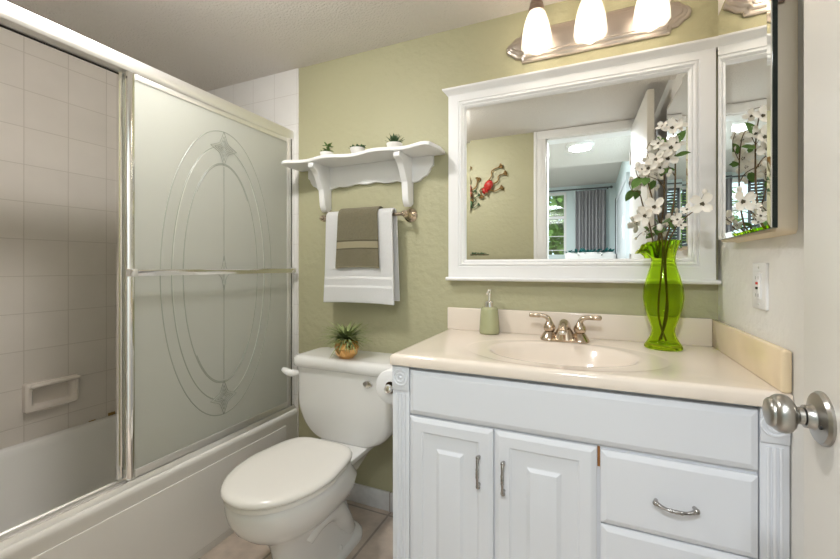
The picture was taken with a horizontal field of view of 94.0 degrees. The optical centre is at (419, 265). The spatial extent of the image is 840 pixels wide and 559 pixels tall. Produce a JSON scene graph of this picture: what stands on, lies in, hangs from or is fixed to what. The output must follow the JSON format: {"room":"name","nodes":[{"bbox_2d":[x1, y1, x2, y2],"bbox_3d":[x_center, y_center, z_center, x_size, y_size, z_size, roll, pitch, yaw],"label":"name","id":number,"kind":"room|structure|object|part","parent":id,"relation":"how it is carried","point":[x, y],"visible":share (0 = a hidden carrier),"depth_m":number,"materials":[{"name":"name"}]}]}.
{"room":"bathroom","nodes":[
{"label":"bathroom","id":0,"kind":"room"},
{"bbox_2d":[0,27,116,448],"bbox_3d":[-1.690,0.054,1.578,0.100,2.120,1.620,0,0,24],"label":"wall","id":1,"kind":"structure","parent":0,"point":[58,109],"depth_m":1.70,"materials":[{"name":"tile"}]},
{"bbox_2d":[22,373,80,413],"bbox_3d":[-1.565,0.544,1.673,0.053,0.124,0.184,0,0,24],"label":"soap dish","id":2,"kind":"object","parent":1,"relation":"attached to","point":[40,395],"visible":1,"depth_m":1.67,"materials":[{"name":"beige ceramic"}]},
{"bbox_3d":[-1.550,0.494,1.673,0.027,0.023,0.173,0,0,24],"label":"grab rail","id":3,"kind":"part","parent":2,"relation":"part of","materials":[{"name":"beige ceramic"}]},
{"bbox_2d":[206,68,298,436],"bbox_3d":[-0.996,0.054,2.210,0.866,2.120,0.107,0,0,24],"label":"tiled wall","id":4,"kind":"structure","parent":0,"point":[275,97],"depth_m":2.02,"materials":[{"name":"tile"}]},
{"bbox_2d":[117,72,124,479],"bbox_3d":[-0.841,0.033,1.628,0.017,1.341,0.749,0,0,24],"label":"sliding shower door","id":5,"kind":"structure","parent":4,"relation":"attached to","point":[120,75],"depth_m":1.29,"materials":[{"name":"silver glass"}]},
{"bbox_3d":[-0.842,0.032,1.629,0.006,1.323,0.737,0,0,24],"label":"glass panel","id":6,"kind":"part","parent":5,"relation":"part of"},
{"bbox_2d":[0,0,295,549],"bbox_3d":[-0.960,0.015,1.325,0.074,1.413,1.486,0,0,24],"label":"shower door frame","id":7,"kind":"object","parent":4,"relation":"attached to","point":[14,18],"visible":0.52,"depth_m":1.25,"materials":[{"name":"silver metal"}]},
{"bbox_2d":[125,71,295,480],"bbox_3d":[-0.797,0.033,1.621,0.054,1.345,0.766,0,0,24],"label":"sliding shower door","id":8,"kind":"structure","parent":4,"relation":"attached to","point":[208,270],"depth_m":1.51,"materials":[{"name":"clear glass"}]},
{"bbox_3d":[-0.812,-0.630,1.634,0.014,0.020,0.713,0,0,24],"label":"rail","id":9,"kind":"part","parent":8,"relation":"part of","materials":[{"name":"silver metal"}]},
{"bbox_3d":[-0.812,0.692,1.634,0.014,0.026,0.713,0,0,24],"label":"rail","id":10,"kind":"part","parent":8,"relation":"part of","materials":[{"name":"silver metal"}]},
{"bbox_2d":[6,0,564,90],"bbox_3d":[-0.471,-1.056,1.101,2.715,0.100,1.720,0,0,24],"label":"ceiling","id":11,"kind":"structure","parent":0,"point":[207,45],"depth_m":1.65,"materials":[{"name":"white paint"}]},
{"bbox_2d":[199,500,392,558],"bbox_3d":[-0.471,1.164,1.101,2.715,0.100,1.720,0,0,24],"label":"floor","id":12,"kind":"structure","parent":0,"point":[376,542],"depth_m":1.57,"materials":[{"name":"tile"}]},
{"bbox_2d":[0,408,296,558],"bbox_3d":[-1.268,0.911,1.459,0.766,0.406,1.486,0,0,24],"label":"bathtub","id":13,"kind":"object","parent":12,"relation":"on","point":[178,512],"visible":0.59,"depth_m":1.51,"materials":[{"name":"white ceramic"}]},
{"bbox_2d":[220,347,392,558],"bbox_3d":[-0.406,0.750,1.475,0.528,0.727,0.735,0,0,24],"label":"toilet","id":14,"kind":"object","parent":12,"relation":"on","point":[289,497],"visible":0.93,"depth_m":1.42,"materials":[{"name":"white ceramic"}]},
{"bbox_3d":[-0.453,0.691,1.336,0.358,0.026,0.442,0,0,24],"label":"seat lid","id":15,"kind":"part","parent":14,"relation":"part of","materials":[{"name":"white plastic"}]},
{"bbox_3d":[-0.452,0.715,1.338,0.342,0.017,0.430,0,0,24],"label":"seat","id":16,"kind":"part","parent":14,"relation":"part of","materials":[{"name":"white plastic"}]},
{"bbox_3d":[-0.561,0.457,1.688,0.075,0.040,0.035,0,0,-4],"label":"flush lever","id":17,"kind":"part","parent":14,"relation":"part of","materials":[{"name":"white ceramic"}]},
{"bbox_3d":[-0.292,0.412,1.705,0.504,0.050,0.224,0,0,24],"label":"tank lid","id":18,"kind":"part","parent":14,"relation":"part of","materials":[{"name":"white ceramic"}]},
{"bbox_2d":[315,320,371,358],"bbox_3d":[-0.320,0.310,1.661,0.240,0.152,0.233,0,0,24],"label":"air plant","id":19,"kind":"object","parent":14,"relation":"on","point":[346,346],"visible":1,"depth_m":1.62,"materials":[{"name":"green plant"}]},
{"bbox_3d":[-0.308,0.345,1.654,0.104,0.082,0.105,0,0,24],"label":"pot","id":20,"kind":"part","parent":19,"relation":"part of","materials":[{"name":"orange ceramic"}]},
{"bbox_3d":[-0.292,0.592,1.705,0.486,0.309,0.198,0,0,24],"label":"tank","id":21,"kind":"part","parent":14,"relation":"part of","materials":[{"name":"white ceramic"}]},
{"bbox_2d":[392,365,789,558],"bbox_3d":[0.441,0.707,1.224,0.940,0.815,0.539,0,0,24],"label":"vanity cabinet","id":22,"kind":"object","parent":12,"relation":"on","point":[485,467],"visible":0.89,"depth_m":0.98,"materials":[{"name":"white wood"}]},
{"bbox_2d":[384,384,392,392],"bbox_3d":[-0.052,0.403,1.342,0.068,0.040,0.176,0,0,27],"label":"toilet paper holder","id":23,"kind":"object","parent":22,"relation":"attached to","point":[388,388],"visible":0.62,"depth_m":1.27,"materials":[{"name":"silver metal"}]},
{"bbox_2d":[376,367,392,404],"bbox_3d":[-0.078,0.403,1.343,0.114,0.114,0.100,0,0,24],"label":"toilet paper roll","id":24,"kind":"object","parent":23,"relation":"hanging from","point":[385,378],"visible":0.24,"depth_m":1.31,"materials":[{"name":"white paper"}]},
{"bbox_3d":[0.087,0.728,1.125,0.252,0.562,0.018,0,0,24],"label":"door","id":25,"kind":"part","parent":22,"relation":"part of","materials":[{"name":"white wood"}]},
{"bbox_3d":[0.158,0.564,1.069,0.013,0.092,0.028,0,0,24],"label":"handle","id":26,"kind":"part","parent":22,"relation":"part of","materials":[{"name":"grey metal"}]},
{"bbox_3d":[0.221,0.567,1.042,0.013,0.092,0.028,0,0,24],"label":"handle","id":27,"kind":"part","parent":22,"relation":"part of","materials":[{"name":"grey metal"}]},
{"bbox_3d":[0.322,0.728,1.022,0.254,0.562,0.018,0,0,24],"label":"door","id":28,"kind":"part","parent":22,"relation":"part of","materials":[{"name":"white wood"}]},
{"bbox_2d":[390,307,793,406],"bbox_3d":[0.446,0.282,1.240,0.942,0.217,0.529,0,0,24],"label":"countertop","id":29,"kind":"structure","parent":22,"relation":"on","point":[718,361],"depth_m":1.14,"materials":[{"name":"stone"}]},
{"bbox_2d":[479,289,499,334],"bbox_3d":[0.273,0.178,1.539,0.079,0.173,0.079,0,0,24],"label":"soap dispenser","id":30,"kind":"object","parent":29,"relation":"on","point":[489,316],"visible":1,"depth_m":1.51,"materials":[{"name":"green ceramic"}]},
{"bbox_2d":[479,306,499,334],"bbox_3d":[0.273,0.212,1.539,0.079,0.105,0.079,0,0,24],"label":"bottle","id":31,"kind":"object","parent":30,"relation":"attached to","point":[489,316],"depth_m":1.51,"materials":[{"name":"green ceramic"}]},
{"bbox_2d":[529,312,601,343],"bbox_3d":[0.512,0.219,1.390,0.164,0.097,0.192,0,0,-27],"label":"faucet","id":32,"kind":"object","parent":29,"relation":"on","point":[564,333],"visible":1,"depth_m":1.37,"materials":[{"name":"silver metal"}]},
{"bbox_3d":[0.446,0.204,1.428,0.092,0.066,0.043,0,0,24],"label":"lever handle","id":33,"kind":"part","parent":32,"relation":"part of","materials":[{"name":"silver metal"}]},
{"bbox_3d":[0.501,0.224,1.364,0.086,0.076,0.133,0,0,24],"label":"spout","id":34,"kind":"part","parent":32,"relation":"part of","materials":[{"name":"silver metal"}]},
{"bbox_3d":[0.515,0.262,1.397,0.164,0.013,0.052,0,0,24],"label":"plate","id":35,"kind":"part","parent":32,"relation":"part of","materials":[{"name":"silver metal"}]},
{"bbox_3d":[0.585,0.204,1.367,0.092,0.066,0.043,0,0,24],"label":"lever handle","id":36,"kind":"part","parent":32,"relation":"part of","materials":[{"name":"silver metal"}]},
{"bbox_2d":[641,240,684,350],"bbox_3d":[0.786,0.091,1.266,0.115,0.347,0.115,0,0,-35],"label":"glass vase","id":37,"kind":"object","parent":29,"relation":"on","point":[663,289],"visible":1,"depth_m":1.23,"materials":[{"name":"green glass"}]},
{"bbox_2d":[631,151,670,239],"bbox_3d":[0.734,-0.065,1.241,0.108,0.612,0.070,0,0,8],"label":"branch","id":38,"kind":"object","parent":37,"relation":"in","point":[645,212],"visible":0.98,"depth_m":1.25,"materials":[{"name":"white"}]},
{"bbox_2d":[645,118,690,239],"bbox_3d":[0.779,-0.112,1.232,0.073,0.709,0.112,0,0,-41],"label":"branch","id":39,"kind":"object","parent":37,"relation":"in","point":[674,143],"visible":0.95,"depth_m":1.23,"materials":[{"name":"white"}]},
{"bbox_3d":[0.793,-0.112,1.254,0.074,0.709,0.026,0,0,15],"label":"stem","id":40,"kind":"part","parent":39,"relation":"part of","materials":[{"name":"brown"}]},
{"bbox_2d":[667,189,712,239],"bbox_3d":[0.791,0.009,1.187,0.048,0.463,0.190,0,0,-11],"label":"branch","id":41,"kind":"object","parent":37,"relation":"in","point":[701,203],"visible":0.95,"depth_m":1.13,"materials":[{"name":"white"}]},
{"bbox_3d":[0.800,0.015,1.204,0.018,0.452,0.161,0,0,-8],"label":"stem","id":42,"kind":"part","parent":41,"relation":"part of","materials":[{"name":"brown"}]},
{"bbox_3d":[0.579,0.548,0.885,0.092,0.017,0.028,0,0,24],"label":"handle","id":43,"kind":"part","parent":22,"relation":"part of","materials":[{"name":"grey metal"}]},
{"bbox_3d":[0.587,0.725,0.906,0.308,0.182,0.018,0,0,24],"label":"drawer","id":44,"kind":"part","parent":22,"relation":"part of","materials":[{"name":"white wood"}]},
{"bbox_3d":[0.587,0.541,0.906,0.308,0.179,0.018,0,0,24],"label":"drawer","id":45,"kind":"part","parent":22,"relation":"part of","materials":[{"name":"white wood"}]},
{"bbox_2d":[299,0,717,492],"bbox_3d":[0.247,0.054,1.671,1.855,2.120,0.100,0,0,24],"label":"wall","id":46,"kind":"structure","parent":0,"point":[362,98],"depth_m":1.73,"materials":[{"name":"green paint"}]},
{"bbox_2d":[282,141,444,212],"bbox_3d":[-0.278,-0.375,1.754,0.780,0.234,0.166,0,0,24],"label":"wall shelf","id":47,"kind":"object","parent":46,"relation":"attached to","point":[408,165],"visible":1,"depth_m":1.76,"materials":[{"name":"white wood"}]},
{"bbox_2d":[320,151,332,154],"bbox_3d":[-0.429,-0.506,1.797,0.060,0.026,0.060,0,0,24],"label":"pot","id":48,"kind":"object","parent":47,"relation":"on","point":[322,152],"depth_m":1.77,"materials":[{"name":"white ceramic"}]},
{"bbox_2d":[320,142,333,154],"bbox_3d":[-0.428,-0.529,1.797,0.061,0.072,0.060,0,0,-13],"label":"succulent","id":49,"kind":"object","parent":47,"relation":"on","point":[327,150],"visible":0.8,"depth_m":1.78,"materials":[{"name":"green plant"}]},
{"bbox_2d":[350,144,365,152],"bbox_3d":[-0.276,-0.514,1.731,0.066,0.043,0.082,0,0,-30],"label":"succulent","id":50,"kind":"object","parent":47,"relation":"on","point":[357,148],"visible":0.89,"depth_m":1.71,"materials":[{"name":"white ceramic"}]},
{"bbox_3d":[-0.248,-0.421,1.823,0.670,0.109,0.016,0,0,24],"label":"panel","id":51,"kind":"part","parent":47,"relation":"part of","materials":[{"name":"white wood"}]},
{"bbox_2d":[386,141,401,146],"bbox_3d":[-0.108,-0.504,1.651,0.068,0.022,0.068,0,0,24],"label":"pot","id":52,"kind":"object","parent":47,"relation":"on","point":[392,143],"depth_m":1.63,"materials":[{"name":"white ceramic"}]},
{"bbox_2d":[386,133,404,146],"bbox_3d":[-0.106,-0.526,1.659,0.078,0.066,0.086,0,0,-25],"label":"succulent","id":53,"kind":"object","parent":47,"relation":"on","point":[394,142],"visible":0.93,"depth_m":1.63,"materials":[{"name":"green plant"}]},
{"bbox_2d":[319,208,416,221],"bbox_3d":[-0.253,-0.225,1.786,0.489,0.062,0.088,0,0,24],"label":"towel bar","id":54,"kind":"object","parent":46,"relation":"attached to","point":[410,215],"visible":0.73,"depth_m":1.72,"materials":[{"name":"silver metal"}]},
{"bbox_3d":[-0.449,-0.225,1.871,0.062,0.062,0.088,0,0,24],"label":"post","id":55,"kind":"part","parent":54,"relation":"part of","materials":[{"name":"silver metal"}]},
{"bbox_2d":[323,208,399,304],"bbox_3d":[-0.269,-0.042,1.768,0.369,0.422,0.077,0,0,24],"label":"towel","id":56,"kind":"object","parent":54,"relation":"hanging from","point":[380,285],"visible":0.73,"depth_m":1.72,"materials":[{"name":"white fabric"}]},
{"bbox_2d":[335,206,382,267],"bbox_3d":[-0.266,-0.127,1.766,0.228,0.276,0.096,0,0,24],"label":"towel","id":57,"kind":"object","parent":56,"relation":"on","point":[357,245],"visible":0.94,"depth_m":1.73,"materials":[{"name":"brown fabric"}]},
{"bbox_3d":[-0.057,-0.225,1.700,0.062,0.062,0.088,0,0,24],"label":"post","id":58,"kind":"part","parent":54,"relation":"part of","materials":[{"name":"silver metal"}]},
{"bbox_2d":[347,483,392,512],"bbox_3d":[-0.242,1.071,1.824,0.813,0.086,0.011,0,0,24],"label":"baseboard","id":59,"kind":"structure","parent":46,"relation":"attached to","point":[366,495],"depth_m":1.81,"materials":[{"name":"wood"}]},
{"bbox_2d":[448,307,711,346],"bbox_3d":[0.541,0.220,1.476,0.922,0.092,0.019,0,0,24],"label":"backsplash","id":60,"kind":"structure","parent":46,"relation":"attached to","point":[635,328],"depth_m":1.42,"materials":[{"name":"stone"}]},
{"bbox_2d":[442,36,720,284],"bbox_3d":[0.537,-0.338,1.461,0.951,0.795,0.052,0,0,24],"label":"wall mirror","id":61,"kind":"object","parent":46,"relation":"attached to","point":[541,163],"visible":0.94,"depth_m":1.44,"materials":[{"name":"white mirror"}]},
{"bbox_2d":[466,72,687,259],"bbox_3d":[0.548,-0.339,1.473,0.773,0.627,0.014,0,0,24],"label":"mirror glass","id":62,"kind":"object","parent":61,"relation":"attached to","point":[550,173],"depth_m":1.46,"materials":[{"name":"silver mirror"}]},
{"bbox_3d":[0.537,-0.722,1.461,0.951,0.026,0.052,0,0,24],"label":"crown moulding","id":63,"kind":"part","parent":61,"relation":"part of","materials":[{"name":"white wood"}]},
{"bbox_3d":[0.544,0.053,1.460,0.936,0.014,0.048,0,0,24],"label":"sill moulding","id":64,"kind":"part","parent":61,"relation":"part of","materials":[{"name":"white wood"}]},
{"bbox_2d":[506,0,690,63],"bbox_3d":[0.598,-0.879,1.370,0.620,0.192,0.169,0,0,24],"label":"vanity light","id":65,"kind":"object","parent":46,"relation":"attached to","point":[650,19],"visible":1,"depth_m":1.39,"materials":[{"name":"grey metal"}]},
{"bbox_3d":[0.419,-0.858,1.410,0.059,0.105,0.059,0,0,24],"label":"bulb","id":66,"kind":"part","parent":65,"relation":"part of","materials":[{"name":"white glass"}]},
{"bbox_3d":[0.583,-0.858,1.339,0.059,0.105,0.059,0,0,24],"label":"bulb","id":67,"kind":"part","parent":65,"relation":"part of","materials":[{"name":"white glass"}]},
{"bbox_3d":[0.749,-0.858,1.266,0.059,0.105,0.059,0,0,24],"label":"bulb","id":68,"kind":"part","parent":65,"relation":"part of","materials":[{"name":"white glass"}]},
{"bbox_2d":[718,0,803,558],"bbox_3d":[0.731,0.054,0.587,0.100,2.120,1.500,0,0,24],"label":"wall","id":69,"kind":"structure","parent":0,"point":[782,325],"depth_m":0.84,"materials":[{"name":"white paint"}]},
{"bbox_2d":[718,0,797,242],"bbox_3d":[0.805,-0.407,0.958,0.061,0.682,0.433,0,0,24],"label":"medicine cabinet","id":70,"kind":"object","parent":69,"relation":"attached to","point":[758,39],"visible":1,"depth_m":0.84,"materials":[{"name":"beige metal"}]},
{"bbox_3d":[0.786,-0.407,0.964,0.004,0.662,0.427,0,0,26],"label":"mirror door","id":71,"kind":"part","parent":70,"relation":"part of","materials":[{"name":"silver metal"}]},
{"bbox_2d":[753,263,768,310],"bbox_3d":[0.836,0.049,0.966,0.012,0.114,0.085,0,0,24],"label":"wall outlet","id":72,"kind":"object","parent":69,"relation":"attached to","point":[760,270],"visible":1,"depth_m":0.95,"materials":[{"name":"white plastic"}]},
{"bbox_2d":[755,272,760,299],"bbox_3d":[0.835,0.049,0.966,0.005,0.066,0.033,0,0,24],"label":"receptacle","id":73,"kind":"object","parent":72,"relation":"attached to","point":[757,274],"depth_m":0.96,"materials":[{"name":"white plastic"}]},
{"bbox_3d":[-1.236,-0.121,0.562,3.685,2.670,0.120,0,0,24],"label":"wall","id":74,"kind":"structure","parent":0,"visible":0},
{"bbox_2d":[762,0,839,558],"bbox_3d":[0.419,0.080,0.260,0.154,2.044,0.633,0,0,26],"label":"door","id":75,"kind":"structure","parent":74,"relation":"in","point":[819,416],"depth_m":0.50,"materials":[{"name":"paint"}]},
{"bbox_3d":[0.480,0.195,0.518,0.039,0.050,0.050,0,0,26],"label":"knob","id":76,"kind":"part","parent":75,"relation":"part of","materials":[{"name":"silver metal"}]}
]}

